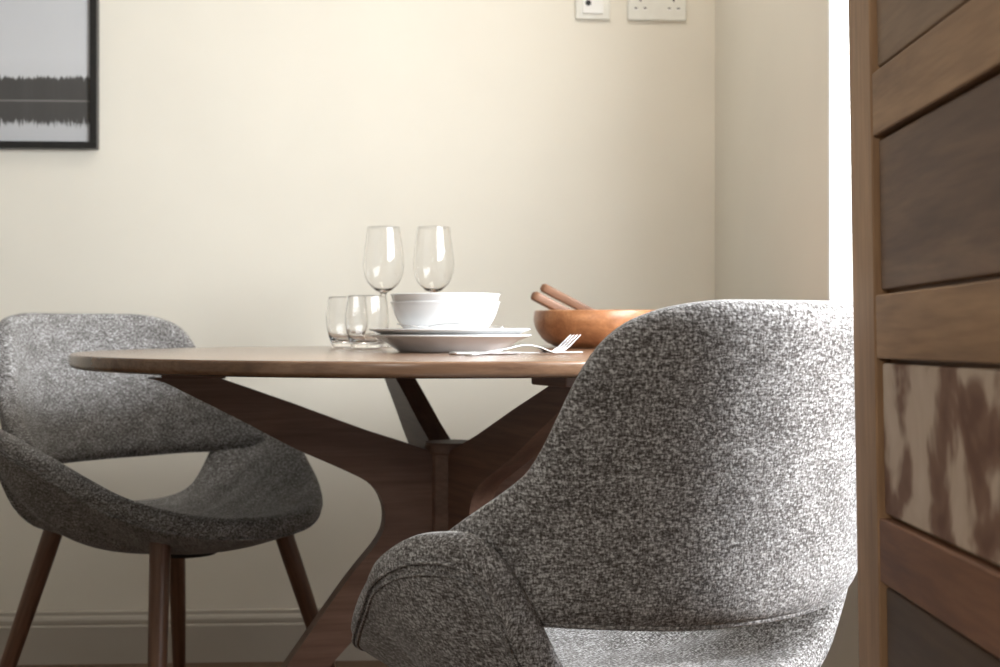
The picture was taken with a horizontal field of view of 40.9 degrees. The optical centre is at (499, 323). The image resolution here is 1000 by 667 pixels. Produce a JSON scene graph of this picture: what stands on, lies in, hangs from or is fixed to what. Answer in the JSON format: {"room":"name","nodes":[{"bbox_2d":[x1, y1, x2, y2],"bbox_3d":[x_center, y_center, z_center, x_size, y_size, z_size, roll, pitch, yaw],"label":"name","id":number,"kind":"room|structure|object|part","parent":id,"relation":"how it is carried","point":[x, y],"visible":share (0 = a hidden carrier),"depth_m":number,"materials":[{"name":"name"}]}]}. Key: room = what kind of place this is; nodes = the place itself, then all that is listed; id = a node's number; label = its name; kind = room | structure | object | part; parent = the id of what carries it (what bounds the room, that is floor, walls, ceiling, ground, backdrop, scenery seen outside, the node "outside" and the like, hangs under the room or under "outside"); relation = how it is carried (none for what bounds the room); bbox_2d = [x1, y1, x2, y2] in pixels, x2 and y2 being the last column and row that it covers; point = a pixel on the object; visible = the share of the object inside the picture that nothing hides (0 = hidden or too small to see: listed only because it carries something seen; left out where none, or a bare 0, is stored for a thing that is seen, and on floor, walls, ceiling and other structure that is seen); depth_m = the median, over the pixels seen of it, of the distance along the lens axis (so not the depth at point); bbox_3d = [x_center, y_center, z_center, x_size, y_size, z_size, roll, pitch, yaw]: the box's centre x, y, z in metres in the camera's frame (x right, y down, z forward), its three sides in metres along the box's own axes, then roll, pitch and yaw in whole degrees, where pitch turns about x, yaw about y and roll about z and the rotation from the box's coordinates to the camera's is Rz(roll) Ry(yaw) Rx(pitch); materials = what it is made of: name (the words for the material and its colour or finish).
{"room":"dining room","nodes":[
{"label":"dining room","id":0,"kind":"room"},
{"bbox_2d":[17,660,388,666],"bbox_3d":[-2.485,0.836,0.601,6.300,0.050,5.060,0,0,-3],"label":"floor","id":1,"kind":"structure","parent":0,"point":[368,663],"depth_m":3.19,"materials":[{"name":"brown wood"}]},
{"bbox_2d":[0,313,335,666],"bbox_3d":[-0.627,0.396,2.527,0.610,0.835,0.664,0,0,35],"label":"dining chair","id":2,"kind":"object","parent":1,"relation":"on","point":[251,488],"visible":0.93,"depth_m":2.56,"materials":[{"name":"grey fabric"}]},
{"bbox_3d":[-0.896,0.591,2.478,0.044,0.464,0.036,17,-3,-10],"label":"leg","id":3,"kind":"part","parent":2,"relation":"part of","materials":[{"name":"brown wood"}]},
{"bbox_3d":[-0.753,0.124,2.616,0.301,0.292,0.602,0,0,35],"label":"backrest","id":4,"kind":"part","parent":2,"relation":"part of","materials":[{"name":"grey fabric"}]},
{"bbox_3d":[-0.577,0.591,2.254,0.036,0.464,0.044,0,-17,-10],"label":"leg","id":5,"kind":"part","parent":2,"relation":"part of","materials":[{"name":"brown wood"}]},
{"bbox_3d":[-0.584,0.300,2.497,0.516,0.250,0.670,0,0,35],"label":"seat","id":6,"kind":"part","parent":2,"relation":"part of","materials":[{"name":"grey fabric"}]},
{"bbox_3d":[-0.672,0.591,2.797,0.036,0.464,0.044,0,17,-10],"label":"leg","id":7,"kind":"part","parent":2,"relation":"part of","materials":[{"name":"brown wood"}]},
{"bbox_3d":[-0.588,0.419,2.500,0.123,0.016,0.123,0,0,35],"label":"mounting plate","id":8,"kind":"part","parent":2,"relation":"part of","materials":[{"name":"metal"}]},
{"bbox_3d":[-0.353,0.591,2.573,0.044,0.464,0.036,-17,3,-10],"label":"leg","id":9,"kind":"part","parent":2,"relation":"part of","materials":[{"name":"brown wood"}]},
{"bbox_2d":[68,346,594,666],"bbox_3d":[-0.083,0.428,2.212,1.200,0.766,1.200,0,0,0],"label":"dining table","id":10,"kind":"object","parent":1,"relation":"on","point":[433,481],"visible":0.56,"depth_m":2.12,"materials":[{"name":"brown wood"}]},
{"bbox_3d":[-0.328,0.448,2.151,0.458,0.726,0.038,0,0,-14],"label":"leg","id":11,"kind":"part","parent":10,"relation":"part of","materials":[{"name":"brown wood"}]},
{"bbox_2d":[326,297,351,347],"bbox_3d":[-0.291,-0.003,2.545,0.079,0.096,0.079,0,0,-3],"label":"tumbler","id":12,"kind":"object","parent":10,"relation":"on","point":[336,306],"visible":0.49,"depth_m":2.51,"materials":[{"name":"clear glass"}]},
{"bbox_2d":[345,295,388,348],"bbox_3d":[-0.240,-0.003,2.420,0.079,0.096,0.079,0,0,-3],"label":"tumbler","id":13,"kind":"object","parent":10,"relation":"on","point":[363,313],"visible":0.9,"depth_m":2.39,"materials":[{"name":"clear glass"}]},
{"bbox_2d":[363,226,403,346],"bbox_3d":[-0.226,-0.072,2.600,0.079,0.232,0.079,0,0,27],"label":"wine glass","id":14,"kind":"object","parent":10,"relation":"on","point":[383,258],"visible":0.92,"depth_m":2.57,"materials":[{"name":"clear glass"}]},
{"bbox_3d":[-0.157,0.448,2.454,0.038,0.726,0.458,0,0,-17],"label":"leg","id":15,"kind":"part","parent":10,"relation":"part of","materials":[{"name":"brown wood"}]},
{"bbox_2d":[413,226,453,292],"bbox_3d":[-0.129,-0.072,2.600,0.079,0.232,0.079,0,0,27],"label":"wine glass","id":16,"kind":"object","parent":10,"relation":"on","point":[433,259],"visible":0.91,"depth_m":2.57,"materials":[{"name":"clear glass"}]},
{"bbox_3d":[-0.083,0.308,2.212,0.076,0.206,0.076,0,0,12],"label":"post","id":17,"kind":"part","parent":10,"relation":"part of","materials":[{"name":"brown wood"}]},
{"bbox_2d":[370,334,531,352],"bbox_3d":[-0.079,0.030,2.160,0.261,0.028,0.261,0,0,-3],"label":"dinner plate","id":18,"kind":"object","parent":10,"relation":"on","point":[401,343],"visible":0.92,"depth_m":2.07,"materials":[{"name":"white ceramic"}]},
{"bbox_2d":[369,328,530,334],"bbox_3d":[-0.081,0.021,2.160,0.261,0.028,0.261,0,0,-3],"label":"dinner plate","id":19,"kind":"object","parent":18,"relation":"on","point":[382,331],"visible":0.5,"depth_m":2.06,"materials":[{"name":"white ceramic"}]},
{"bbox_2d":[390,301,500,328],"bbox_3d":[-0.088,-0.005,2.165,0.178,0.063,0.178,0,0,-3],"label":"bowl","id":20,"kind":"object","parent":19,"relation":"on","point":[413,313],"visible":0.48,"depth_m":2.10,"materials":[{"name":"white ceramic"}]},
{"bbox_2d":[390,293,499,300],"bbox_3d":[-0.088,-0.017,2.165,0.178,0.063,0.178,0,0,-3],"label":"bowl","id":21,"kind":"object","parent":20,"relation":"in","point":[395,296],"visible":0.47,"depth_m":2.09,"materials":[{"name":"white ceramic"}]},
{"bbox_2d":[397,323,503,327],"bbox_3d":[-0.076,0.002,2.062,0.165,0.008,0.029,0,0,0],"label":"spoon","id":22,"kind":"object","parent":19,"relation":"on","point":[397,323],"visible":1,"depth_m":2.06,"materials":[{"name":"metal"}]},
{"bbox_3d":[0.032,0.448,1.987,0.038,0.726,0.458,0,0,-27],"label":"leg","id":23,"kind":"part","parent":10,"relation":"part of","materials":[{"name":"brown wood"}]},
{"bbox_2d":[449,351,583,354],"bbox_3d":[0.027,0.042,1.953,0.218,0.005,0.018,0,0,-26],"label":"knife","id":24,"kind":"object","parent":10,"relation":"on","point":[458,352],"visible":0.81,"depth_m":1.93,"materials":[{"name":"metal"}]},
{"bbox_3d":[0.170,0.448,2.221,0.458,0.726,0.038,0,0,-2],"label":"leg","id":25,"kind":"part","parent":10,"relation":"part of","materials":[{"name":"brown wood"}]},
{"bbox_2d":[464,334,580,355],"bbox_3d":[0.032,0.030,1.938,0.198,0.029,0.026,0,0,-36],"label":"fork","id":26,"kind":"object","parent":10,"relation":"on","point":[510,347],"visible":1,"depth_m":1.96,"materials":[{"name":"metal"}]},
{"bbox_2d":[533,310,653,347],"bbox_3d":[0.192,0.009,2.570,0.255,0.070,0.255,0,0,-37],"label":"salad bowl","id":27,"kind":"object","parent":10,"relation":"on","point":[553,326],"visible":0.61,"depth_m":2.46,"materials":[{"name":"brown wood"}]},
{"bbox_2d":[531,291,570,309],"bbox_3d":[0.132,-0.018,2.516,0.151,0.086,0.042,0,0,-12],"label":"server","id":28,"kind":"object","parent":27,"relation":"in","point":[539,298],"visible":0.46,"depth_m":2.50,"materials":[{"name":"brown wood"}]},
{"bbox_2d":[540,284,594,309],"bbox_3d":[0.162,-0.028,2.552,0.173,0.098,0.042,0,0,-1],"label":"server","id":29,"kind":"object","parent":27,"relation":"in","point":[546,289],"visible":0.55,"depth_m":2.54,"materials":[{"name":"brown wood"}]},
{"bbox_2d":[351,299,856,666],"bbox_3d":[0.117,0.396,1.417,0.627,0.835,0.575,0,0,-41],"label":"dining chair","id":30,"kind":"object","parent":1,"relation":"on","point":[689,500],"visible":0.98,"depth_m":1.16,"materials":[{"name":"fabric"}]},
{"bbox_3d":[0.084,0.300,1.453,0.632,0.250,0.487,0,0,-41],"label":"seat","id":31,"kind":"part","parent":30,"relation":"part of","materials":[{"name":"grey fabric"}]},
{"bbox_2d":[0,0,714,611],"bbox_3d":[-2.560,-0.439,3.180,6.620,2.500,0.100,0,0,-3],"label":"wall","id":32,"kind":"structure","parent":0,"point":[239,173],"depth_m":3.24,"materials":[{"name":"beige paint"}]},
{"bbox_2d":[0,0,98,149],"bbox_3d":[-1.409,-0.727,3.176,0.900,0.620,0.027,0,0,-3],"label":"framed picture","id":33,"kind":"object","parent":32,"relation":"attached to","point":[49,49],"visible":1,"depth_m":3.19,"materials":[{"name":"black paint"}]},
{"bbox_2d":[0,608,377,664],"bbox_3d":[-2.617,0.749,3.118,6.300,0.124,0.018,0,0,-3],"label":"baseboard","id":34,"kind":"structure","parent":32,"relation":"attached to","point":[212,635],"depth_m":3.21,"materials":[{"name":"paint"}]},
{"bbox_2d":[575,0,609,19],"bbox_3d":[0.227,-0.787,3.269,0.086,0.088,0.015,0,0,-3],"label":"socket","id":35,"kind":"object","parent":32,"relation":"attached to","point":[584,9],"visible":1,"depth_m":3.27,"materials":[{"name":"white plastic"}]},
{"bbox_2d":[627,0,685,20],"bbox_3d":[0.384,-0.786,3.278,0.146,0.088,0.013,0,0,-3],"label":"power socket","id":36,"kind":"object","parent":32,"relation":"attached to","point":[637,10],"visible":1,"depth_m":3.28,"materials":[{"name":"white plastic"}]},
{"bbox_2d":[715,0,858,666],"bbox_3d":[0.761,-0.439,0.771,0.200,2.500,5.060,0,0,-3],"label":"wall","id":37,"kind":"structure","parent":0,"point":[771,56],"depth_m":2.72,"materials":[{"name":"beige paint"}]},
{"bbox_2d":[828,0,852,300],"bbox_3d":[0.724,-0.289,1.450,0.202,1.300,1.820,0,0,-3],"label":"window","id":38,"kind":"structure","parent":37,"relation":"attached to","point":[840,271],"depth_m":2.34,"materials":[{"name":"white glass"}]},
{"bbox_3d":[-2.458,-0.439,0.096,6.300,2.500,0.110,0,0,-3],"label":"wall","id":39,"kind":"structure","parent":0,"visible":0},
{"bbox_2d":[848,0,999,666],"bbox_3d":[0.305,-0.198,0.713,0.041,1.990,0.800,-1,-1,1],"label":"wooden door","id":40,"kind":"structure","parent":39,"relation":"in","point":[924,75],"depth_m":0.92,"materials":[{"name":"brown wood"}]},
{"bbox_3d":[0.293,-0.262,0.714,0.008,0.117,0.660,-1,-1,1],"label":"panel","id":41,"kind":"part","parent":40,"relation":"part of","materials":[{"name":"brown wood"}]},
{"bbox_3d":[0.292,-0.176,0.713,0.011,0.050,0.667,-1,-1,1],"label":"rail","id":42,"kind":"part","parent":40,"relation":"part of","materials":[{"name":"brown wood"}]},
{"bbox_3d":[0.294,-0.002,0.711,0.011,0.050,0.667,-1,-1,1],"label":"rail","id":43,"kind":"part","parent":40,"relation":"part of","materials":[{"name":"brown wood"}]},
{"bbox_3d":[0.295,-0.089,0.712,0.008,0.117,0.660,-1,-1,1],"label":"panel","id":44,"kind":"part","parent":40,"relation":"part of","materials":[{"name":"brown wood"}]},
{"bbox_3d":[0.297,0.171,0.709,0.011,0.050,0.667,-1,-1,1],"label":"rail","id":45,"kind":"part","parent":40,"relation":"part of","materials":[{"name":"brown wood"}]},
{"bbox_3d":[0.297,0.084,0.710,0.008,0.117,0.660,-1,-1,1],"label":"panel","id":46,"kind":"part","parent":40,"relation":"part of","materials":[{"name":"brown wood"}]},
{"bbox_3d":[0.299,0.258,0.707,0.008,0.117,0.660,-1,-1,1],"label":"panel","id":47,"kind":"part","parent":40,"relation":"part of","materials":[{"name":"brown wood"}]}
]}

